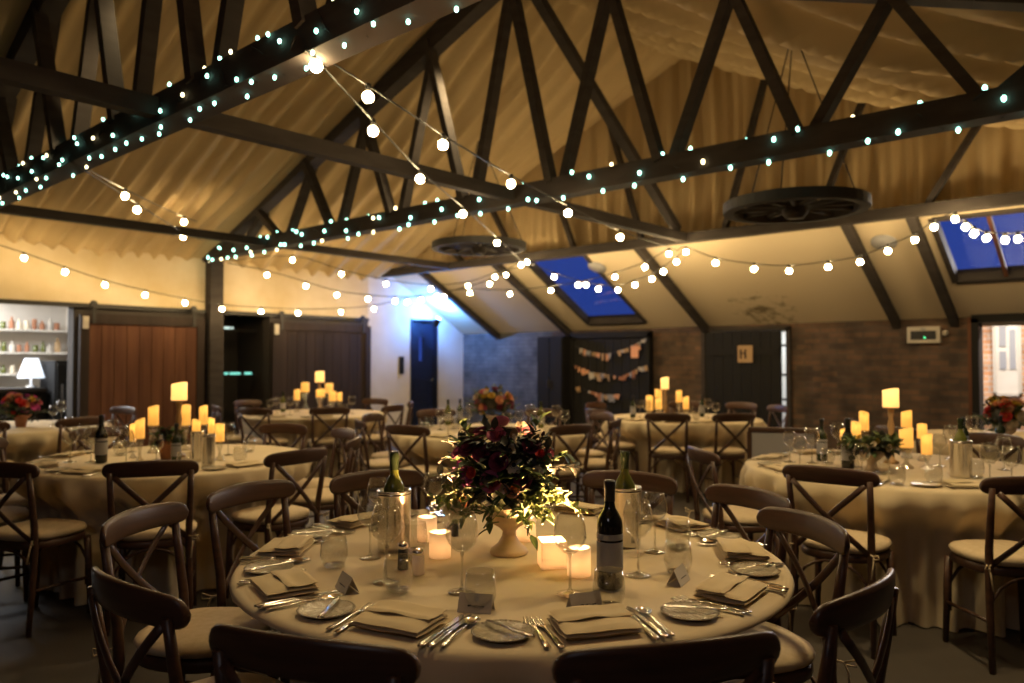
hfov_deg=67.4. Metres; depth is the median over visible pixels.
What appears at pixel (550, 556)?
votive holder
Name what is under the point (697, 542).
knife
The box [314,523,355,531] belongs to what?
knife
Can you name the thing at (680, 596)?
fork
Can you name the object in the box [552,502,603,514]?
napkin
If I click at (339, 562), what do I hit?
tumbler
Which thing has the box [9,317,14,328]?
bottle
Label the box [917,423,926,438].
pillar candle
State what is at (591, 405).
dining chair
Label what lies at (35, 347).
bottle
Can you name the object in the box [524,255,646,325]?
window
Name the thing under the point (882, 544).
seat cushion
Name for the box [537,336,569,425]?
tall cabinet
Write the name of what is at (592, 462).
seat cushion
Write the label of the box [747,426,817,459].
bench
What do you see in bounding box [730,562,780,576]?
plate
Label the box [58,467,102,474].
napkin
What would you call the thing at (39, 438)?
tablecloth
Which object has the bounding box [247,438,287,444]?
seat cushion
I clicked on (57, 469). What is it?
plate
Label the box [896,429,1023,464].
tablecloth
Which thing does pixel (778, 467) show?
napkin
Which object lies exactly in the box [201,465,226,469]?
plate
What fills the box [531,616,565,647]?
fork
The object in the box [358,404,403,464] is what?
dining chair
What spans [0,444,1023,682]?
floor
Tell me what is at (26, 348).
bottle
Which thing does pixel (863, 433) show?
dining chair
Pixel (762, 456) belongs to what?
napkin
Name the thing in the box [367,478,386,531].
wine glass
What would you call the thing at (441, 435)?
napkin
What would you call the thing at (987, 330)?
wall
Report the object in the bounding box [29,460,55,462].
plate
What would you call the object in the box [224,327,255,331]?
strip light
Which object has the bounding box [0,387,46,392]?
countertop
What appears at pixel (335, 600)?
butter knife
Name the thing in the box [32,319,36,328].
bottle
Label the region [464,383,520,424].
flower arrangement
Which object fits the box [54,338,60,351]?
bottle
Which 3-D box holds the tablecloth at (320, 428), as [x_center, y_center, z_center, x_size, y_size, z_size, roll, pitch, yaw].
[-2.519,1.281,9.734,1.895,0.743,1.864,-1,-2,41]
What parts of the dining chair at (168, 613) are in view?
leg, rail, leg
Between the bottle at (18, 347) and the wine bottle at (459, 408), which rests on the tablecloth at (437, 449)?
the wine bottle at (459, 408)
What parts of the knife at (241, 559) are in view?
handle, blade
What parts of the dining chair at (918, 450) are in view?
rail, leg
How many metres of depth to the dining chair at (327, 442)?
8.71 m
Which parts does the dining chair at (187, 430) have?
rail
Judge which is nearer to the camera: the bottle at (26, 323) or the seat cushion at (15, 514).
the seat cushion at (15, 514)
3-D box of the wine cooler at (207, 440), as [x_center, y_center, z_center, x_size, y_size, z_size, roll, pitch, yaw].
[-1.896,0.678,4.787,0.087,0.197,0.087,-1,-2,41]
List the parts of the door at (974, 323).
architrave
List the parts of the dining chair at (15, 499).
rail, leg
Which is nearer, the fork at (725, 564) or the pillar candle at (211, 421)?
the fork at (725, 564)
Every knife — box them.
[39,457,69,457]
[82,472,101,475]
[239,558,309,560]
[240,556,310,558]
[243,561,290,571]
[254,590,338,606]
[257,592,343,608]
[287,530,329,534]
[312,524,351,532]
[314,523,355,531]
[317,598,338,618]
[417,614,464,646]
[427,614,471,647]
[429,505,440,515]
[486,620,533,637]
[626,606,668,638]
[626,608,659,640]
[662,605,725,610]
[697,542,763,543]
[699,544,766,546]
[706,529,728,536]
[709,576,787,592]
[710,574,788,589]
[737,562,773,569]
[748,458,775,460]
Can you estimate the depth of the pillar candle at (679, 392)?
9.19 m
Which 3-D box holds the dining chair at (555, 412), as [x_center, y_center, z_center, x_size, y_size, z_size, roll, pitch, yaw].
[0.258,1.173,8.171,0.469,0.894,0.484,-1,-2,28]
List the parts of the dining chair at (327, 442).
leg, seat frame, rail, leg, leg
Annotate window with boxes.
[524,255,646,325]
[782,332,786,426]
[928,207,1023,284]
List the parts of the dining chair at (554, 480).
rail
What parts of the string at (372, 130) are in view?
bulb, bulb, bulb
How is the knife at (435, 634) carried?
on the tablecloth at (524, 589)
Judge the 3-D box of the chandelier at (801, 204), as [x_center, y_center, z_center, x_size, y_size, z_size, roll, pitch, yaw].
[2.411,-1.935,6.554,1.186,1.774,1.186,-1,-2,24]
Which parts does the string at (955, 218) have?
bulb, bulb, bulb, bulb, bulb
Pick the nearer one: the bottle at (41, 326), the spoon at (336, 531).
the spoon at (336, 531)
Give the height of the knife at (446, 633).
0.009 m
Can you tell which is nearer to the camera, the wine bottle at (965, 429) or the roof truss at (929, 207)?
the wine bottle at (965, 429)
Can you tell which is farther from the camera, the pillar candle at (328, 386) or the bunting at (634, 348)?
the bunting at (634, 348)
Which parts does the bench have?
leg, rail, backrest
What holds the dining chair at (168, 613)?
on the floor
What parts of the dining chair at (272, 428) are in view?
leg, rail, leg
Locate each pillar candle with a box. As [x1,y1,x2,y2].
[130,423,136,441]
[135,418,144,438]
[148,405,158,425]
[171,382,186,399]
[181,404,190,425]
[192,419,200,430]
[199,405,207,424]
[208,417,214,433]
[215,423,224,441]
[294,389,299,399]
[301,382,308,391]
[315,371,323,381]
[316,389,320,396]
[321,388,324,396]
[325,383,332,392]
[329,390,335,400]
[337,392,341,400]
[646,395,652,409]
[655,389,661,397]
[655,398,661,408]
[661,377,668,388]
[676,390,681,401]
[683,396,688,408]
[851,421,860,438]
[859,411,868,430]
[882,388,898,407]
[899,427,913,447]
[901,410,911,427]
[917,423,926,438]
[921,433,932,454]
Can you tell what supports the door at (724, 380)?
in the wall at (840, 370)
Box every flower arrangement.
[0,392,49,426]
[147,425,186,459]
[427,411,587,557]
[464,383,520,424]
[837,426,903,472]
[970,395,1023,434]
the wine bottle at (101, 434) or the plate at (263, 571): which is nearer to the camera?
the plate at (263, 571)
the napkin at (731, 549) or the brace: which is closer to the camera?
the napkin at (731, 549)
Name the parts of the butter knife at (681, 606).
blade, handle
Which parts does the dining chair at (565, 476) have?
leg, seat frame, rail, leg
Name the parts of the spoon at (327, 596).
handle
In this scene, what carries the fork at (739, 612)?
on the tablecloth at (524, 589)
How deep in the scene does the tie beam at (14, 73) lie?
5.38 m
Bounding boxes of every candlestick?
[171,400,186,457]
[315,382,323,407]
[661,389,668,412]
[883,407,898,463]
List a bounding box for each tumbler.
[320,533,347,568]
[382,553,413,594]
[404,522,427,553]
[441,505,462,530]
[464,569,496,607]
[592,566,625,604]
[663,540,691,574]
[665,517,690,549]
[888,465,905,485]
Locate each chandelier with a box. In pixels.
[431,141,525,255]
[723,49,871,223]
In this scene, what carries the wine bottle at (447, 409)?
on the tablecloth at (437, 449)
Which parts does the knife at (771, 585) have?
handle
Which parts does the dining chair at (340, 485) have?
leg, rail, leg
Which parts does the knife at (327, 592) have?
handle, blade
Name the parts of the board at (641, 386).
frame rail, frame rail, frame rail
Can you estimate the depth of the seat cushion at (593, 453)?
7.54 m
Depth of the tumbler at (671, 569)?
2.35 m
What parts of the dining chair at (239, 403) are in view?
leg, rail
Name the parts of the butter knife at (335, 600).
handle, blade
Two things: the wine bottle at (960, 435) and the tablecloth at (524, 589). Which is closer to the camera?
the tablecloth at (524, 589)
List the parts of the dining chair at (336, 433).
leg, rail, leg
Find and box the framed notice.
[738,345,752,362]
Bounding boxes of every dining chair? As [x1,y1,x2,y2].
[0,421,13,491]
[0,437,29,571]
[0,461,91,637]
[0,506,29,600]
[39,416,104,458]
[69,426,129,450]
[87,566,283,682]
[92,501,277,682]
[102,460,198,636]
[109,406,136,447]
[172,423,229,443]
[201,479,295,682]
[208,623,420,682]
[212,404,254,443]
[225,447,329,598]
[232,400,261,434]
[236,407,289,446]
[259,423,308,527]
[288,435,361,532]
[296,428,355,528]
[306,407,349,477]
[329,469,423,517]
[354,418,408,513]
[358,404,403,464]
[361,413,411,507]
[362,398,388,450]
[375,401,413,466]
[385,424,454,509]
[416,409,455,424]
[462,426,518,493]
[524,408,562,425]
[546,467,558,505]
[548,424,592,502]
[552,631,780,682]
[566,418,621,500]
[573,412,614,485]
[582,470,677,514]
[585,402,606,443]
[586,409,638,470]
[644,413,692,502]
[668,400,699,412]
[685,446,778,556]
[699,413,754,491]
[705,484,796,631]
[713,507,856,682]
[721,568,898,682]
[725,402,757,417]
[767,404,788,426]
[782,464,896,658]
[850,427,904,452]
[876,425,920,453]
[943,476,1023,674]
[969,432,1023,463]
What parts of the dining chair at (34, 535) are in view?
rail, leg, leg, seat frame, leg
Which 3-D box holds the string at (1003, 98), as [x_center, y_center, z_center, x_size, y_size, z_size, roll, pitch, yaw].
[-0.229,-1.370,7.496,11.745,0.244,0.199,-1,-2,41]
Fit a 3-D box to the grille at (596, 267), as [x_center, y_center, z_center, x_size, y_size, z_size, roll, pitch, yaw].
[1.240,-1.077,11.221,0.210,0.103,0.186,-1,-2,41]
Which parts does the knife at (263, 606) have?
handle, blade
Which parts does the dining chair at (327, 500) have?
seat frame, leg, rail, leg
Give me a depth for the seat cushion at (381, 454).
7.39 m
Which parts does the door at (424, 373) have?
panel moulding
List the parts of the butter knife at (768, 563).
blade, handle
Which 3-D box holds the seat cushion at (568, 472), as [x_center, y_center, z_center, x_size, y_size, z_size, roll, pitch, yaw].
[0.355,1.088,6.482,0.424,0.054,0.404,1,-2,-36]
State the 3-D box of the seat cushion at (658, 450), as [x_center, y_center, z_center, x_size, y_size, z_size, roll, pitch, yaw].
[1.639,1.126,7.932,0.424,0.054,0.404,-1,-2,19]
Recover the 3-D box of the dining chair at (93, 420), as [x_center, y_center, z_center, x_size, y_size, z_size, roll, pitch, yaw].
[-4.168,1.148,7.213,0.484,0.894,0.469,-1,-2,30]
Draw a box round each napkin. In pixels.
[29,461,58,467]
[49,451,86,456]
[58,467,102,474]
[224,459,262,467]
[249,567,319,599]
[256,535,315,555]
[270,414,286,417]
[318,415,333,416]
[326,511,376,528]
[348,600,448,637]
[427,433,452,437]
[441,501,486,512]
[547,603,644,639]
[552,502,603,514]
[624,418,644,420]
[649,514,710,531]
[693,571,768,605]
[700,420,714,422]
[715,537,770,560]
[755,454,782,459]
[763,463,787,470]
[792,449,815,453]
[940,479,980,487]
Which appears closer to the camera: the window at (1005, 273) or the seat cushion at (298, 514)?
the seat cushion at (298, 514)
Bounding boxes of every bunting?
[574,364,647,381]
[576,337,647,360]
[576,386,619,401]
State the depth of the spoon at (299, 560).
2.47 m
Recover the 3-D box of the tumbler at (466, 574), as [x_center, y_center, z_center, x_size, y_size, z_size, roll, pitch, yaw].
[-0.084,0.653,2.016,0.087,0.100,0.087,-1,-2,41]
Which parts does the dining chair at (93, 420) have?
leg, rail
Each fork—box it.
[325,602,375,629]
[334,604,373,632]
[523,616,550,647]
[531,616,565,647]
[670,597,745,614]
[678,595,752,612]
[682,528,719,534]
[683,529,722,535]
[718,562,782,565]
[720,560,784,563]
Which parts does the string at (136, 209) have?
bulb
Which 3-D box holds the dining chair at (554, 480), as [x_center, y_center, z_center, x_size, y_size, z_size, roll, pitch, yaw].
[0.000,1.051,3.578,0.469,0.894,0.485,0,-2,0]
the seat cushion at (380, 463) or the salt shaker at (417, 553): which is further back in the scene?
the seat cushion at (380, 463)
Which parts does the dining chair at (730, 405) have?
rail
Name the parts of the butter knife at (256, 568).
handle, blade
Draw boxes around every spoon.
[240,558,302,562]
[265,594,340,609]
[309,526,344,532]
[426,507,435,514]
[439,616,480,646]
[636,606,674,635]
[700,539,753,542]
[726,572,785,586]
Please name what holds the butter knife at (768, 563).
on the plate at (768, 570)
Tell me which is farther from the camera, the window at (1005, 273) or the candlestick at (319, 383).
the candlestick at (319, 383)
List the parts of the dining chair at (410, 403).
leg, rail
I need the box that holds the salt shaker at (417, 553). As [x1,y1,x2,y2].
[411,548,424,575]
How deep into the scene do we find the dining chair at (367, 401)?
10.82 m
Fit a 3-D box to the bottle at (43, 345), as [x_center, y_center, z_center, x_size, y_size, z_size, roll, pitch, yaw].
[-7.170,0.080,11.728,0.063,0.167,0.063,-1,-2,41]
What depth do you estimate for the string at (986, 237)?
7.32 m
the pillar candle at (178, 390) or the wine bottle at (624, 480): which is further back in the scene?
the pillar candle at (178, 390)
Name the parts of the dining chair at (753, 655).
leg, leg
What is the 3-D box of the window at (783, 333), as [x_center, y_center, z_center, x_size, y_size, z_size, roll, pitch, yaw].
[4.663,0.588,12.654,2.600,2.300,0.050,-1,-2,41]
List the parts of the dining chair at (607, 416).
leg, rail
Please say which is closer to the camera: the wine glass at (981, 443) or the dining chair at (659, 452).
the wine glass at (981, 443)
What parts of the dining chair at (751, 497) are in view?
leg, rail, leg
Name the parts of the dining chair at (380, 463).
leg, rail, leg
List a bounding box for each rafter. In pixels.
[418,273,499,339]
[491,265,571,336]
[633,248,709,332]
[840,225,900,328]
[905,217,958,327]
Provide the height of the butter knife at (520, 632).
0.007 m
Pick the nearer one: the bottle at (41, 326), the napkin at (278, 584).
the napkin at (278, 584)
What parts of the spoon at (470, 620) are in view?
handle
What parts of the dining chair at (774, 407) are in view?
leg, rail, leg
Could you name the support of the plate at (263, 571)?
on the tablecloth at (524, 589)
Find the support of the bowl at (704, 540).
on the spoon at (704, 540)
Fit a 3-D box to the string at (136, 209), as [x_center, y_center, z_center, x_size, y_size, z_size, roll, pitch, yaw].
[-4.011,-1.375,9.354,0.082,0.461,7.537,0,-2,-12]
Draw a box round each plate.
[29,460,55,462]
[44,467,70,471]
[79,450,93,453]
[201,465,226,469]
[243,560,293,574]
[292,528,331,538]
[296,599,355,618]
[411,509,418,515]
[471,619,534,642]
[660,601,719,620]
[698,530,739,540]
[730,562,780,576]
[757,461,781,465]
[767,453,789,456]
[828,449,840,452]
[910,481,941,486]
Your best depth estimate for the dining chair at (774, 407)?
9.18 m
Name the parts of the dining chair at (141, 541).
leg, leg, rail, seat frame, leg, leg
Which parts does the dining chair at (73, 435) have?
leg, rail, leg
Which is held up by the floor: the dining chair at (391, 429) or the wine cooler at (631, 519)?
the dining chair at (391, 429)
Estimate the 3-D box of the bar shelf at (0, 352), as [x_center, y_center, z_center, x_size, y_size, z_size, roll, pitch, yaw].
[-8.331,0.144,10.428,0.300,0.030,4.180,-1,-2,41]
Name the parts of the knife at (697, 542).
blade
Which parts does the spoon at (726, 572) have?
handle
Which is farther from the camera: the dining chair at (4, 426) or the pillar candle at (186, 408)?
the dining chair at (4, 426)
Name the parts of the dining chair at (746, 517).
leg, rail, leg, seat frame, leg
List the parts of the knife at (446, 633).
handle, blade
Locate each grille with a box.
[590,264,603,271]
[874,238,893,247]
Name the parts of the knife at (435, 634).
handle, blade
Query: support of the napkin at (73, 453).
on the tablecloth at (79, 497)
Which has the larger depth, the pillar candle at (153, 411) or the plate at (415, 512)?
the pillar candle at (153, 411)
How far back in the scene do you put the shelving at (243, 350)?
12.40 m
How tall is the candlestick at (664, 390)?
0.334 m
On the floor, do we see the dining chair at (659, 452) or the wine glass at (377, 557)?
the dining chair at (659, 452)
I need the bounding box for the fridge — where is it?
[40,361,66,419]
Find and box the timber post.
[204,260,223,443]
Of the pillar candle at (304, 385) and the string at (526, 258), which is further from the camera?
the string at (526, 258)
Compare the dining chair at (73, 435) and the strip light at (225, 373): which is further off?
the strip light at (225, 373)
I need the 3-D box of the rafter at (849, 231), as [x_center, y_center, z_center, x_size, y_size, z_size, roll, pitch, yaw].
[4.329,-0.784,9.211,0.090,1.209,1.998,-1,-2,41]
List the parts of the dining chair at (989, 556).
leg, seat frame, leg, rail, leg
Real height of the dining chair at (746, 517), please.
0.894 m
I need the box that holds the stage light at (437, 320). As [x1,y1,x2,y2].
[422,317,440,326]
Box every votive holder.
[417,515,436,541]
[429,529,450,559]
[516,515,535,541]
[537,536,566,569]
[567,544,590,577]
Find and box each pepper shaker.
[397,541,408,569]
[451,519,458,536]
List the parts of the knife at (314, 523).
handle, blade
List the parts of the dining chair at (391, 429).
leg, rail, leg, leg, seat frame, leg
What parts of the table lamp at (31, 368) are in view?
lamp shade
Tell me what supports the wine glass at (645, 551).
on the tablecloth at (524, 589)
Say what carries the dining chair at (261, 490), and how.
on the floor
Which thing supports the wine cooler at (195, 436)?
on the tablecloth at (79, 497)
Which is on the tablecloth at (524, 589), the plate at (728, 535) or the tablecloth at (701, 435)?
the plate at (728, 535)
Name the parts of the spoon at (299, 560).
handle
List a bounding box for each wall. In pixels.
[0,233,462,426]
[463,317,968,449]
[983,325,1023,430]
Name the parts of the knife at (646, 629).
blade, handle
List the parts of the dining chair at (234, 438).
rail, leg, seat frame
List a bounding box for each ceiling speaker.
[588,262,605,272]
[870,235,897,249]
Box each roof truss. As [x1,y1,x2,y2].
[0,0,480,207]
[202,0,1023,261]
[381,79,1023,277]
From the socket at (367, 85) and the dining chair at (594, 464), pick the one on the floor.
the dining chair at (594, 464)
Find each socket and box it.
[365,83,370,91]
[370,118,375,126]
[440,133,445,140]
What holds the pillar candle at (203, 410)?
on the candle stand
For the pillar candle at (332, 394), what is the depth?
9.72 m
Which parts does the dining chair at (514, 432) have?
rail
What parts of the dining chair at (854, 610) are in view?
leg, rail, leg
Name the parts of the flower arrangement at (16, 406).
pot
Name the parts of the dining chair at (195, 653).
leg, rail, leg, seat frame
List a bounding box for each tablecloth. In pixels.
[0,420,117,490]
[11,444,312,605]
[229,506,794,682]
[238,409,387,477]
[391,423,586,509]
[600,413,766,493]
[736,452,1023,637]
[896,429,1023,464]
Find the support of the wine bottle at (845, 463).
on the tablecloth at (920, 523)
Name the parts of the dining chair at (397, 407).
seat frame, leg, rail, leg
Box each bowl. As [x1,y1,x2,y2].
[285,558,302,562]
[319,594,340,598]
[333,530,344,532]
[357,496,382,527]
[370,504,401,544]
[446,509,478,551]
[464,616,480,624]
[553,512,586,554]
[622,500,652,537]
[636,606,651,613]
[642,493,667,522]
[700,539,715,542]
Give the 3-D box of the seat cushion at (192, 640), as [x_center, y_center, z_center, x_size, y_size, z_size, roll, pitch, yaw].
[-1.048,0.984,2.619,0.404,0.054,0.424,0,-2,9]
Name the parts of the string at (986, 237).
bulb, bulb, bulb, cord, bulb, bulb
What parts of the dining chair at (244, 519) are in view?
leg, leg, seat frame, rail, leg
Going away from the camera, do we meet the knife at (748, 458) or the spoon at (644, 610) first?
the spoon at (644, 610)
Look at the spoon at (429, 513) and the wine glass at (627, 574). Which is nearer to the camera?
the wine glass at (627, 574)
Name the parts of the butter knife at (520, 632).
blade, handle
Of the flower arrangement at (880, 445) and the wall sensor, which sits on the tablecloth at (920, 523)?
the flower arrangement at (880, 445)
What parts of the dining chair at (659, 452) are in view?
leg, leg, rail, seat frame, leg, leg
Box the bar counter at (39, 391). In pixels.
[0,387,46,420]
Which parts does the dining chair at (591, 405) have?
rail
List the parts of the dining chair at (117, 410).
leg, rail, leg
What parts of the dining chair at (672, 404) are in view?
rail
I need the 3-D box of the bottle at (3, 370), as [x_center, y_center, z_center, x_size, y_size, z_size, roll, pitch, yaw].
[-7.514,0.409,11.330,0.066,0.128,0.066,-1,-2,41]
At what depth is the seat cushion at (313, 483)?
5.65 m
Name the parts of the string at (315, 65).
bulb, bulb, bulb, bulb, bulb, bulb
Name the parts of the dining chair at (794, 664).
seat frame, leg, rail, leg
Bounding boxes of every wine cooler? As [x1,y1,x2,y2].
[190,430,203,461]
[201,434,215,466]
[377,487,411,553]
[615,485,641,548]
[948,439,972,477]
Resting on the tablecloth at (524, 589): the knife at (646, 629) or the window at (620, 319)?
the knife at (646, 629)
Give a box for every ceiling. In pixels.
[0,0,1023,280]
[393,191,1023,333]
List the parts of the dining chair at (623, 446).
rail, leg, seat frame, leg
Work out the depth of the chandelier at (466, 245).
9.88 m
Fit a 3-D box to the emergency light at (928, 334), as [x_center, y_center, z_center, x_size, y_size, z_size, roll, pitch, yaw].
[5.197,-0.083,9.682,0.380,0.210,0.108,-1,-2,41]
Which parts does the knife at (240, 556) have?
handle, blade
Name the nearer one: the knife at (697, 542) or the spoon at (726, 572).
the spoon at (726, 572)
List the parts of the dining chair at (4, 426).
leg, rail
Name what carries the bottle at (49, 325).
on the bar shelf at (1, 329)
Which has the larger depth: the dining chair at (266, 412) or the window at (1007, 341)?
the window at (1007, 341)
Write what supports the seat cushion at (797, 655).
on the dining chair at (794, 664)
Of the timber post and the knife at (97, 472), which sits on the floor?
the timber post
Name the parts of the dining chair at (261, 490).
leg, rail, leg, leg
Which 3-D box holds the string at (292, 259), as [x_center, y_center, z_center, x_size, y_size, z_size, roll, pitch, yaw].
[-1.947,-0.994,11.148,4.332,0.521,0.085,0,-2,-1]
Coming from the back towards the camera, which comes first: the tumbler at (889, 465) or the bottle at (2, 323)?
the bottle at (2, 323)
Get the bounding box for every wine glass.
[357,496,382,560]
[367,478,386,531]
[370,504,401,585]
[423,472,443,522]
[446,509,478,595]
[553,512,586,597]
[622,500,652,578]
[642,493,667,553]
[804,428,819,463]
[979,443,999,464]
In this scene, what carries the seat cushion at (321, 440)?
on the dining chair at (327, 442)
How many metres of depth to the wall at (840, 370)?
10.49 m
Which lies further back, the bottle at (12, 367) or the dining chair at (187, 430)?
the bottle at (12, 367)
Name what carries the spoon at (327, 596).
on the tablecloth at (524, 589)
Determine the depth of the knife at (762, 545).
2.70 m
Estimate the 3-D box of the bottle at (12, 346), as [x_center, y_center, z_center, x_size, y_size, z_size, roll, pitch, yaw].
[-7.443,0.073,11.420,0.088,0.164,0.088,-1,-2,41]
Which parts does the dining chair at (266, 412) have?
leg, rail, leg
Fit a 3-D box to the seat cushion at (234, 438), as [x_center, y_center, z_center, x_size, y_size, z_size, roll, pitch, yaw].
[-3.324,1.162,9.258,0.404,0.054,0.424,1,-2,-30]
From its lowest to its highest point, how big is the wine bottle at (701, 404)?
0.263 m
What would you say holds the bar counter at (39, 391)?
on the floor
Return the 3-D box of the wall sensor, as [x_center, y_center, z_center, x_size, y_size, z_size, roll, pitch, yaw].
[5.390,-0.107,9.541,0.070,0.070,0.075,-1,-2,41]
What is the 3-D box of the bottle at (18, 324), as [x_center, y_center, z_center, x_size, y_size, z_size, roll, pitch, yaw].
[-7.387,-0.261,11.492,0.085,0.155,0.085,-1,-2,41]
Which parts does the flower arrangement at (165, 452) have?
pot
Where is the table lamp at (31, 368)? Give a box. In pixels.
[17,358,44,387]
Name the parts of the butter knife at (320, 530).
handle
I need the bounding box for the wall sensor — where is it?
[942,330,947,335]
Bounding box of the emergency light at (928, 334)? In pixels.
[907,326,940,343]
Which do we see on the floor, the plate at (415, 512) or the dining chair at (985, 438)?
the dining chair at (985, 438)
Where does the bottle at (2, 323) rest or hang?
on the bar shelf at (1, 329)
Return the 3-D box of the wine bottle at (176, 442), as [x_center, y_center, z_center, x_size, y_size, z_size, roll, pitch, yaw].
[-2.158,0.654,4.930,0.063,0.253,0.062,1,-2,-27]
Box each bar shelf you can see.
[0,328,67,332]
[0,352,66,353]
[0,373,18,375]
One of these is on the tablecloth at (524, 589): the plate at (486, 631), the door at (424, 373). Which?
the plate at (486, 631)
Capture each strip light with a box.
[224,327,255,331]
[224,372,255,375]
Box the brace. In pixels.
[531,0,681,230]
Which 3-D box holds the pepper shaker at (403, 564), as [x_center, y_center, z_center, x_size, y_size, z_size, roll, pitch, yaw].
[-0.342,0.670,2.405,0.035,0.085,0.035,-1,-2,41]
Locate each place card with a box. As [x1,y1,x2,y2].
[335,570,359,594]
[457,592,494,614]
[566,590,602,606]
[667,564,689,586]
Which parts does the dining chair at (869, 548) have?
leg, leg, rail, seat frame, leg, leg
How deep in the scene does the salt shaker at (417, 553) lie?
2.33 m
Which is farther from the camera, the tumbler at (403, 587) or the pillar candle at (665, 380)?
the pillar candle at (665, 380)
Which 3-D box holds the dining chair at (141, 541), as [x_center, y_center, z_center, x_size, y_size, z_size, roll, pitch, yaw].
[-1.946,1.067,4.174,0.469,0.894,0.484,1,-2,-19]
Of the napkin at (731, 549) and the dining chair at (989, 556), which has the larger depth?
the dining chair at (989, 556)
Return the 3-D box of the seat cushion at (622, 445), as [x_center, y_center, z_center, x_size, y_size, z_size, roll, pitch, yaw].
[1.133,1.140,8.434,0.404,0.054,0.424,1,-2,-30]
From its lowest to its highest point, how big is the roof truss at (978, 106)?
2.435 m
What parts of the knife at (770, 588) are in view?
handle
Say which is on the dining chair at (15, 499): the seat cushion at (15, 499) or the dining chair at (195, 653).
the seat cushion at (15, 499)
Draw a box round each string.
[0,245,677,314]
[1,0,458,204]
[69,161,211,263]
[71,160,210,259]
[207,85,1005,260]
[228,255,524,290]
[228,257,530,302]
[304,49,675,249]
[306,49,526,266]
[531,249,684,291]
[678,211,958,273]
[956,219,1023,242]
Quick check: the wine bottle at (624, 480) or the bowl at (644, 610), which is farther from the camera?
the wine bottle at (624, 480)
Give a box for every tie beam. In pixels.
[0,56,686,241]
[0,204,448,268]
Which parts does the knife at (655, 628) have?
blade, handle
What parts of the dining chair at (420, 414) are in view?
rail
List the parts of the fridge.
door, handle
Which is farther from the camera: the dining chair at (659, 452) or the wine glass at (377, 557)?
the dining chair at (659, 452)
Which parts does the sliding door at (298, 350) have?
plank panel, cross rail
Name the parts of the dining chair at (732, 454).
leg, leg, seat frame, leg, rail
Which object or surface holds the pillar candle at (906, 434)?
on the candle stand
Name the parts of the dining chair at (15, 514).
leg, leg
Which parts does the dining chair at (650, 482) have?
leg, rail, leg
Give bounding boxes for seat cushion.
[0,492,27,506]
[0,506,28,524]
[0,518,86,541]
[121,519,196,540]
[133,607,269,658]
[191,672,283,682]
[227,434,254,441]
[231,504,309,524]
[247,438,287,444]
[288,488,349,503]
[296,478,332,490]
[307,437,343,444]
[361,434,391,440]
[363,458,408,468]
[371,451,411,459]
[401,465,449,476]
[554,464,579,476]
[567,458,612,467]
[573,449,604,457]
[595,441,635,449]
[652,446,684,454]
[702,447,745,455]
[702,505,759,524]
[721,679,773,682]
[738,621,815,673]
[800,529,891,554]
[948,539,1023,567]
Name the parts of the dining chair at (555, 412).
rail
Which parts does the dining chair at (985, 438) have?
rail, leg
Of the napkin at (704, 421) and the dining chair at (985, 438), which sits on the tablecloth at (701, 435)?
the napkin at (704, 421)
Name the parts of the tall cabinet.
door, door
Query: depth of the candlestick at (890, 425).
4.92 m
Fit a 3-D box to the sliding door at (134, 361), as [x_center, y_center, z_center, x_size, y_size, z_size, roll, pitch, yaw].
[-4.855,0.568,10.679,0.160,2.175,7.180,-1,-2,41]
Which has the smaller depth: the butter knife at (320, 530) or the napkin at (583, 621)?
the napkin at (583, 621)
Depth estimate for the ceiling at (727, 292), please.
10.22 m
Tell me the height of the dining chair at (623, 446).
0.894 m
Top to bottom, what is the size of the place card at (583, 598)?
0.045 m
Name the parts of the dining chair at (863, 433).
rail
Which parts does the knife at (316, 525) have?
handle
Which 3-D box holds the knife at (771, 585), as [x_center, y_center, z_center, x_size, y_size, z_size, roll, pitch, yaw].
[0.689,0.703,2.245,0.237,0.009,0.019,-1,-2,38]
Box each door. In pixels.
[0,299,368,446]
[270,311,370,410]
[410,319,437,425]
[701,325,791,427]
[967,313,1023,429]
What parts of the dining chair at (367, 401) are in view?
rail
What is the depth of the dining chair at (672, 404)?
10.16 m
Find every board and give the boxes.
[570,331,652,442]
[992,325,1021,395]
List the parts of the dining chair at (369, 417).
leg, rail, leg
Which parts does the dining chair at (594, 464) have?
leg, leg, seat frame, leg, rail, leg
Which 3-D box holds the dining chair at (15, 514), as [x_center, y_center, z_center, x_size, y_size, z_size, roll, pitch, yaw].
[-3.130,1.076,4.531,0.484,0.894,0.469,1,-2,-39]
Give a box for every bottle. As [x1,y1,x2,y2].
[0,321,5,328]
[1,342,5,351]
[1,365,5,373]
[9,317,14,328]
[9,341,15,351]
[10,365,14,372]
[16,319,21,328]
[16,345,21,351]
[23,321,28,328]
[24,342,28,351]
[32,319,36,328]
[32,345,37,351]
[39,321,44,329]
[41,341,44,351]
[47,318,52,329]
[47,344,51,351]
[54,323,59,329]
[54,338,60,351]
[94,415,107,463]
[171,423,181,459]
[280,392,285,411]
[383,451,404,492]
[445,399,450,424]
[457,399,462,423]
[538,401,543,427]
[597,479,622,590]
[615,451,634,488]
[630,395,635,417]
[699,395,704,416]
[816,418,827,460]
[841,418,854,468]
[953,418,967,440]
[961,417,968,439]
[995,415,1005,451]
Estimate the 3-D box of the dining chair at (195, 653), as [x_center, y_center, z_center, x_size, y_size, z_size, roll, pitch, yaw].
[-1.088,1.025,2.624,0.484,0.894,0.469,0,-2,9]

